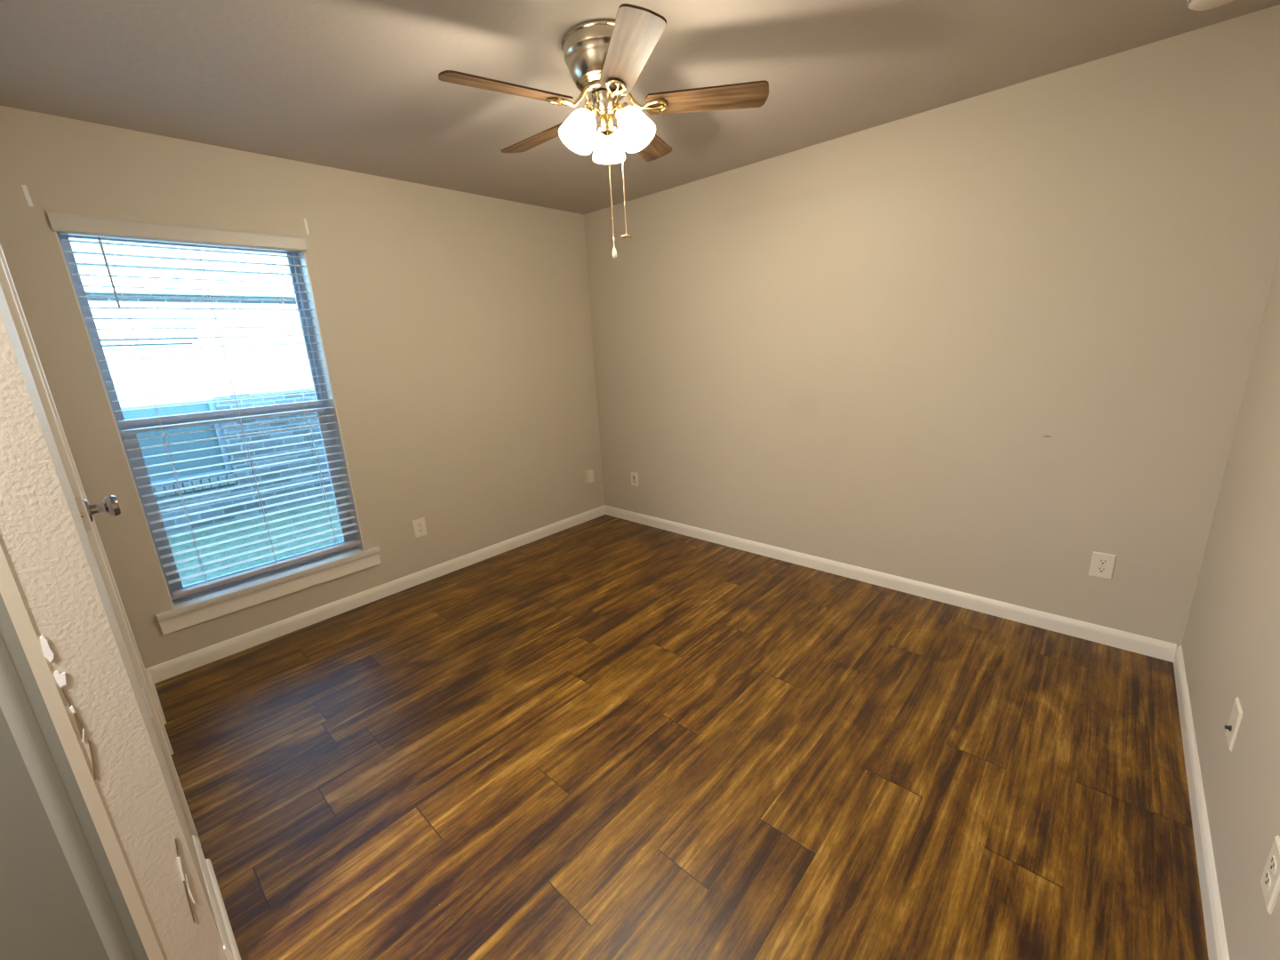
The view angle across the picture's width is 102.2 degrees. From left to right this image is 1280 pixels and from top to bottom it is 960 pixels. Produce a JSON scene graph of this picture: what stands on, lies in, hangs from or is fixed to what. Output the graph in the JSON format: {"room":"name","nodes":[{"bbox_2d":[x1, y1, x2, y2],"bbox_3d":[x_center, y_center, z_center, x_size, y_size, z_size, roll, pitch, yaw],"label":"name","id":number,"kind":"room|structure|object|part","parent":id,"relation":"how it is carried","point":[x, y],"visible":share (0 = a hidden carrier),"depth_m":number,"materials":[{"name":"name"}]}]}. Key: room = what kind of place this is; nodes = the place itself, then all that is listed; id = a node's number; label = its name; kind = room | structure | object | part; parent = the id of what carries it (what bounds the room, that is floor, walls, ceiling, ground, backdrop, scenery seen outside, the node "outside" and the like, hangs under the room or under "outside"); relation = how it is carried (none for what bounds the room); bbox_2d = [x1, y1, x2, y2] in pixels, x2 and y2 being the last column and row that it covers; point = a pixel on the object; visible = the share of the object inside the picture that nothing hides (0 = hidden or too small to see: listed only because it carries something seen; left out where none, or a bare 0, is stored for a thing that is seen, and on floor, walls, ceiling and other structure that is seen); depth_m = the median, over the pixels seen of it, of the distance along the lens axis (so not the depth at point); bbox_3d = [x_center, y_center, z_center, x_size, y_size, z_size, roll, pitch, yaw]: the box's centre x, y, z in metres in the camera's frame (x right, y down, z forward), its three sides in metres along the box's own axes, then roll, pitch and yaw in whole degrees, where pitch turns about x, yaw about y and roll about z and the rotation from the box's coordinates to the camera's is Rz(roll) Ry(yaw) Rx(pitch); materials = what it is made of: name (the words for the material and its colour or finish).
{"room":"empty bedroom","nodes":[
{"label":"empty bedroom","id":0,"kind":"room"},
{"bbox_2d":[0,592,149,959],"bbox_3d":[-1.746,0.240,0.484,0.122,2.490,1.450,11,20,41],"label":"wall","id":1,"kind":"structure","parent":0,"point":[61,898],"depth_m":1.07,"materials":[{"name":"grey paint"}]},
{"bbox_2d":[0,283,227,959],"bbox_3d":[-1.783,-0.038,1.536,1.803,2.490,0.114,11,20,41],"label":"wall","id":2,"kind":"structure","parent":0,"point":[54,594],"depth_m":1.04,"materials":[{"name":"paint"}]},
{"bbox_2d":[0,244,173,754],"bbox_3d":[-1.901,0.059,1.768,0.050,2.095,0.011,11,20,41],"label":"trim","id":3,"kind":"structure","parent":2,"relation":"attached to","point":[2,255],"depth_m":1.73,"materials":[{"name":"white paint"}]},
{"bbox_2d":[0,256,201,846],"bbox_3d":[-1.634,0.131,1.558,0.599,2.022,0.096,10,20,40],"label":"door","id":4,"kind":"structure","parent":2,"relation":"in","point":[109,505],"depth_m":1.37,"materials":[{"name":"white paint"}]},
{"bbox_3d":[-1.436,0.089,1.329,0.001,0.093,0.018,10,20,40],"label":"latch plate","id":5,"kind":"part","parent":4,"relation":"part of","materials":[{"name":"metal"}]},
{"bbox_3d":[-1.452,0.074,1.400,0.058,0.058,0.056,10,20,40],"label":"knob","id":6,"kind":"part","parent":4,"relation":"part of","materials":[{"name":"silver metal"}]},
{"bbox_2d":[145,670,166,724],"bbox_3d":[-2.180,0.968,2.323,0.426,0.083,0.016,11,20,41],"label":"baseboard","id":7,"kind":"structure","parent":2,"relation":"attached to","point":[148,674],"depth_m":2.29,"materials":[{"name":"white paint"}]},
{"bbox_2d":[192,834,240,959],"bbox_3d":[-1.182,1.153,1.437,0.471,0.083,0.022,11,20,41],"label":"baseboard","id":8,"kind":"structure","parent":2,"relation":"attached to","point":[229,945],"depth_m":1.40,"materials":[{"name":"white paint"}]},
{"bbox_3d":[-1.158,1.186,1.433,0.423,0.017,0.011,11,20,41],"label":"shoe moulding","id":9,"kind":"part","parent":8,"relation":"part of","materials":[{"name":"white paint"}]},
{"bbox_2d":[0,105,604,668],"bbox_3d":[-1.931,-0.239,2.808,0.210,2.740,4.700,11,20,41],"label":"wall","id":10,"kind":"structure","parent":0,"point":[456,326],"depth_m":3.03,"materials":[{"name":"beige paint"}]},
{"bbox_2d":[21,184,33,207],"bbox_3d":[-2.381,-1.105,2.009,0.002,0.076,0.013,11,22,41],"label":"strip","id":11,"kind":"object","parent":10,"relation":"attached to","point":[24,187],"visible":1,"depth_m":2.01,"materials":[{"name":"white paint"}]},
{"bbox_2d":[47,211,360,598],"bbox_3d":[-2.026,-0.344,2.603,0.073,1.703,0.901,11,20,41],"label":"window blind","id":12,"kind":"object","parent":10,"relation":"attached to","point":[64,223],"visible":1,"depth_m":2.54,"materials":[{"name":"white plastic"}]},
{"bbox_3d":[-2.231,-0.255,2.406,0.054,1.617,0.008,11,20,41],"label":"ladder cord","id":13,"kind":"part","parent":12,"relation":"part of","materials":[{"name":"white fabric"}]},
{"bbox_3d":[-2.073,-1.119,2.403,0.050,0.040,0.865,11,20,41],"label":"head rail","id":14,"kind":"part","parent":12,"relation":"part of","materials":[{"name":"white plastic"}]},
{"bbox_3d":[-2.029,-0.322,2.618,0.054,1.617,0.008,11,20,41],"label":"ladder cord","id":15,"kind":"part","parent":12,"relation":"part of","materials":[{"name":"white fabric"}]},
{"bbox_3d":[-1.990,0.467,2.825,0.052,0.021,0.865,11,20,41],"label":"rail","id":16,"kind":"part","parent":12,"relation":"part of","materials":[{"name":"grey plastic"}]},
{"bbox_3d":[-1.827,-0.389,2.830,0.054,1.617,0.008,11,20,41],"label":"ladder cord","id":17,"kind":"part","parent":12,"relation":"part of","materials":[{"name":"white fabric"}]},
{"bbox_2d":[54,231,365,608],"bbox_3d":[-2.073,-0.311,2.656,0.181,1.740,0.888,11,20,41],"label":"window","id":18,"kind":"structure","parent":10,"relation":"attached to","point":[85,313],"depth_m":2.76,"materials":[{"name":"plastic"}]},
{"bbox_3d":[-2.149,-0.724,2.598,0.023,0.856,0.834,11,20,41],"label":"sash","id":19,"kind":"part","parent":18,"relation":"part of","materials":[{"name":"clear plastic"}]},
{"bbox_3d":[-2.084,0.068,2.786,0.034,0.896,0.834,11,20,41],"label":"sash","id":20,"kind":"part","parent":18,"relation":"part of","materials":[{"name":"white plastic"}]},
{"bbox_2d":[304,218,309,234],"bbox_3d":[-1.735,-1.319,2.689,0.002,0.076,0.013,11,21,41],"label":"strip","id":21,"kind":"object","parent":10,"relation":"attached to","point":[305,220],"visible":1,"depth_m":2.69,"materials":[{"name":"white paint"}]},
{"bbox_2d":[144,504,605,683],"bbox_3d":[-1.328,0.602,3.535,0.014,0.083,3.037,11,20,41],"label":"baseboard","id":22,"kind":"structure","parent":10,"relation":"attached to","point":[160,672],"depth_m":3.08,"materials":[{"name":"white paint"}]},
{"bbox_2d":[412,517,426,537],"bbox_3d":[-1.432,0.310,3.363,0.008,0.120,0.080,11,20,41],"label":"wall outlet","id":23,"kind":"object","parent":10,"relation":"attached to","point":[420,528],"visible":1,"depth_m":3.36,"materials":[{"name":"beige plastic"}]},
{"bbox_2d":[584,469,593,483],"bbox_3d":[-0.425,-0.029,4.407,0.026,0.108,0.078,11,20,41],"label":"jack","id":24,"kind":"object","parent":10,"relation":"attached to","point":[589,474],"visible":1,"depth_m":4.39,"materials":[{"name":"beige plastic"}]},
{"bbox_2d":[0,0,1279,214],"bbox_3d":[-0.784,-1.395,1.282,4.242,0.160,4.900,11,20,41],"label":"ceiling","id":25,"kind":"structure","parent":0,"point":[354,85],"depth_m":1.87,"materials":[{"name":"paint"}]},
{"bbox_2d":[438,3,768,258],"bbox_3d":[-0.140,-1.147,1.846,1.031,0.674,1.065,11,20,41],"label":"ceiling fan","id":26,"kind":"object","parent":25,"relation":"hanging from","point":[604,60],"visible":1,"depth_m":1.71,"materials":[{"name":"brown wood"}]},
{"bbox_3d":[-0.411,-1.224,1.615,0.415,0.006,0.124,-12,29,-30],"label":"blade","id":27,"kind":"part","parent":26,"relation":"part of","materials":[{"name":"brown wood"}]},
{"bbox_3d":[-0.381,-1.329,2.006,0.415,0.006,0.124,10,31,39],"label":"blade","id":28,"kind":"part","parent":26,"relation":"part of","materials":[{"name":"brown wood"}]},
{"bbox_3d":[-0.213,-1.185,1.753,0.121,0.131,0.130,11,20,41],"label":"lamp shade","id":29,"kind":"part","parent":26,"relation":"part of","materials":[{"name":"white glass"}]},
{"bbox_3d":[-0.202,-1.198,1.755,0.051,0.073,0.062,11,20,41],"label":"bulb","id":30,"kind":"part","parent":26,"relation":"part of","materials":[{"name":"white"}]},
{"bbox_3d":[-0.154,-1.266,1.766,0.049,0.026,0.022,-10,16,-24],"label":"lamp arm","id":31,"kind":"part","parent":26,"relation":"part of","materials":[{"name":"gold metal"}]},
{"bbox_3d":[-0.117,-1.235,1.923,0.125,0.131,0.125,11,20,41],"label":"lamp shade","id":32,"kind":"part","parent":26,"relation":"part of","materials":[{"name":"white glass"}]},
{"bbox_3d":[-0.104,-1.026,1.850,0.003,0.368,0.003,11,20,41],"label":"pull chain","id":33,"kind":"part","parent":26,"relation":"part of","materials":[{"name":"gold metal"}]},
{"bbox_3d":[-0.078,-1.270,1.767,0.049,0.026,0.022,3,16,23],"label":"lamp arm","id":34,"kind":"part","parent":26,"relation":"part of","materials":[{"name":"gold metal"}]},
{"bbox_3d":[-0.060,-1.089,1.829,0.003,0.405,0.003,11,20,41],"label":"pull chain","id":35,"kind":"part","parent":26,"relation":"part of","materials":[{"name":"gold metal"}]},
{"bbox_3d":[-0.035,-1.202,1.462,0.124,0.006,0.415,6,12,-15],"label":"blade","id":36,"kind":"part","parent":26,"relation":"part of","materials":[{"name":"brown wood"}]},
{"bbox_3d":[-0.023,-1.208,1.758,0.062,0.073,0.052,11,20,41],"label":"bulb","id":37,"kind":"part","parent":26,"relation":"part of","materials":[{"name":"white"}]},
{"bbox_3d":[-0.010,-1.196,1.756,0.130,0.131,0.122,11,20,41],"label":"lamp shade","id":38,"kind":"part","parent":26,"relation":"part of","materials":[{"name":"white glass"}]},
{"bbox_3d":[0.013,-1.373,2.094,0.124,0.006,0.415,-10,11,25],"label":"blade","id":39,"kind":"part","parent":26,"relation":"part of","materials":[{"name":"brown wood"}]},
{"bbox_3d":[0.227,-1.295,1.758,0.415,0.006,0.124,-2,3,5],"label":"blade","id":40,"kind":"part","parent":26,"relation":"part of","materials":[{"name":"brown wood"}]},
{"bbox_2d":[1186,0,1234,10],"bbox_3d":[1.792,-1.505,1.593,0.156,0.046,0.156,11,20,41],"label":"smoke detector","id":41,"kind":"object","parent":25,"relation":"attached to","point":[1192,4],"visible":1,"depth_m":1.62,"materials":[{"name":"beige plastic"}]},
{"bbox_2d":[154,514,1208,959],"bbox_3d":[-0.520,1.045,1.872,3.862,0.001,4.700,11,20,41],"label":"floor","id":42,"kind":"structure","parent":0,"point":[605,737],"depth_m":1.81,"materials":[{"name":"brown wood"}]},
{"bbox_2d":[584,4,1279,647],"bbox_3d":[1.027,-0.610,3.134,3.692,2.490,0.100,11,20,41],"label":"wall","id":43,"kind":"structure","parent":0,"point":[987,345],"depth_m":2.49,"materials":[{"name":"beige paint"}]},
{"bbox_2d":[631,472,638,486],"bbox_3d":[-0.047,-0.007,4.269,0.074,0.112,0.008,11,20,41],"label":"wall plate","id":44,"kind":"object","parent":43,"relation":"attached to","point":[634,476],"visible":1,"depth_m":4.26,"materials":[{"name":"beige plastic"}]},
{"bbox_2d":[604,504,1176,662],"bbox_3d":[1.010,0.510,3.423,3.564,0.083,0.014,11,20,41],"label":"baseboard","id":45,"kind":"structure","parent":43,"relation":"attached to","point":[1148,646],"depth_m":2.85,"materials":[{"name":"white paint"}]},
{"bbox_2d":[1088,551,1116,580],"bbox_3d":[2.103,0.390,2.351,0.080,0.120,0.008,11,20,41],"label":"wall outlet","id":46,"kind":"object","parent":43,"relation":"attached to","point":[1102,564],"visible":1,"depth_m":2.35,"materials":[{"name":"beige plastic"}]},
{"bbox_2d":[1096,567,1106,573],"bbox_3d":[2.103,0.409,2.354,0.034,0.025,0.003,11,20,41],"label":"socket","id":47,"kind":"object","parent":46,"relation":"attached to","point":[1100,570],"depth_m":2.35,"materials":[{"name":"grey plastic"}]},
{"bbox_2d":[1097,559,1108,565],"bbox_3d":[2.101,0.372,2.344,0.034,0.025,0.003,11,20,41],"label":"socket","id":48,"kind":"object","parent":46,"relation":"attached to","point":[1100,562],"depth_m":2.34,"materials":[{"name":"grey plastic"}]},
{"bbox_2d":[1181,249,1279,959],"bbox_3d":[0.776,0.161,0.290,0.100,2.490,4.600,11,20,41],"label":"wall","id":49,"kind":"structure","parent":0,"point":[1230,645],"depth_m":1.45,"materials":[{"name":"beige paint"}]},
{"bbox_2d":[1173,645,1229,959],"bbox_3d":[0.826,1.255,0.659,0.014,0.083,4.500,11,20,41],"label":"baseboard","id":50,"kind":"structure","parent":49,"relation":"attached to","point":[1216,940],"depth_m":1.46,"materials":[{"name":"white paint"}]},
{"bbox_2d":[1224,696,1242,751],"bbox_3d":[1.586,0.652,1.388,0.016,0.120,0.080,11,20,41],"label":"cable plate","id":51,"kind":"object","parent":49,"relation":"attached to","point":[1236,714],"visible":1,"depth_m":1.37,"materials":[{"name":"beige plastic"}]},
{"bbox_2d":[1260,835,1279,914],"bbox_3d":[1.230,0.765,1.005,0.008,0.120,0.080,11,20,41],"label":"wall outlet","id":52,"kind":"object","parent":49,"relation":"attached to","point":[1270,878],"visible":1,"depth_m":1.00,"materials":[{"name":"beige plastic"}]},
{"bbox_2d":[1264,871,1271,889],"bbox_3d":[1.229,0.784,1.011,0.003,0.025,0.034,11,20,41],"label":"socket","id":53,"kind":"object","parent":52,"relation":"attached to","point":[1267,874],"depth_m":1.01,"materials":[{"name":"grey plastic"}]},
{"bbox_2d":[1269,855,1276,874],"bbox_3d":[1.227,0.746,1.001,0.003,0.025,0.034,11,20,41],"label":"socket","id":54,"kind":"object","parent":52,"relation":"attached to","point":[1272,858],"depth_m":1.00,"materials":[{"name":"grey plastic"}]},
{"label":"outside","id":55,"kind":"structure","parent":0,"visible":0},
{"label":"lawn","id":56,"kind":"structure","parent":55,"visible":0},
{"bbox_2d":[69,238,316,419],"bbox_3d":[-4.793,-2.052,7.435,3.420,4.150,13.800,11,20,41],"label":"window pane","id":57,"kind":"structure","parent":56,"relation":"on","point":[106,302],"depth_m":5.44,"materials":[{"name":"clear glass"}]}
]}

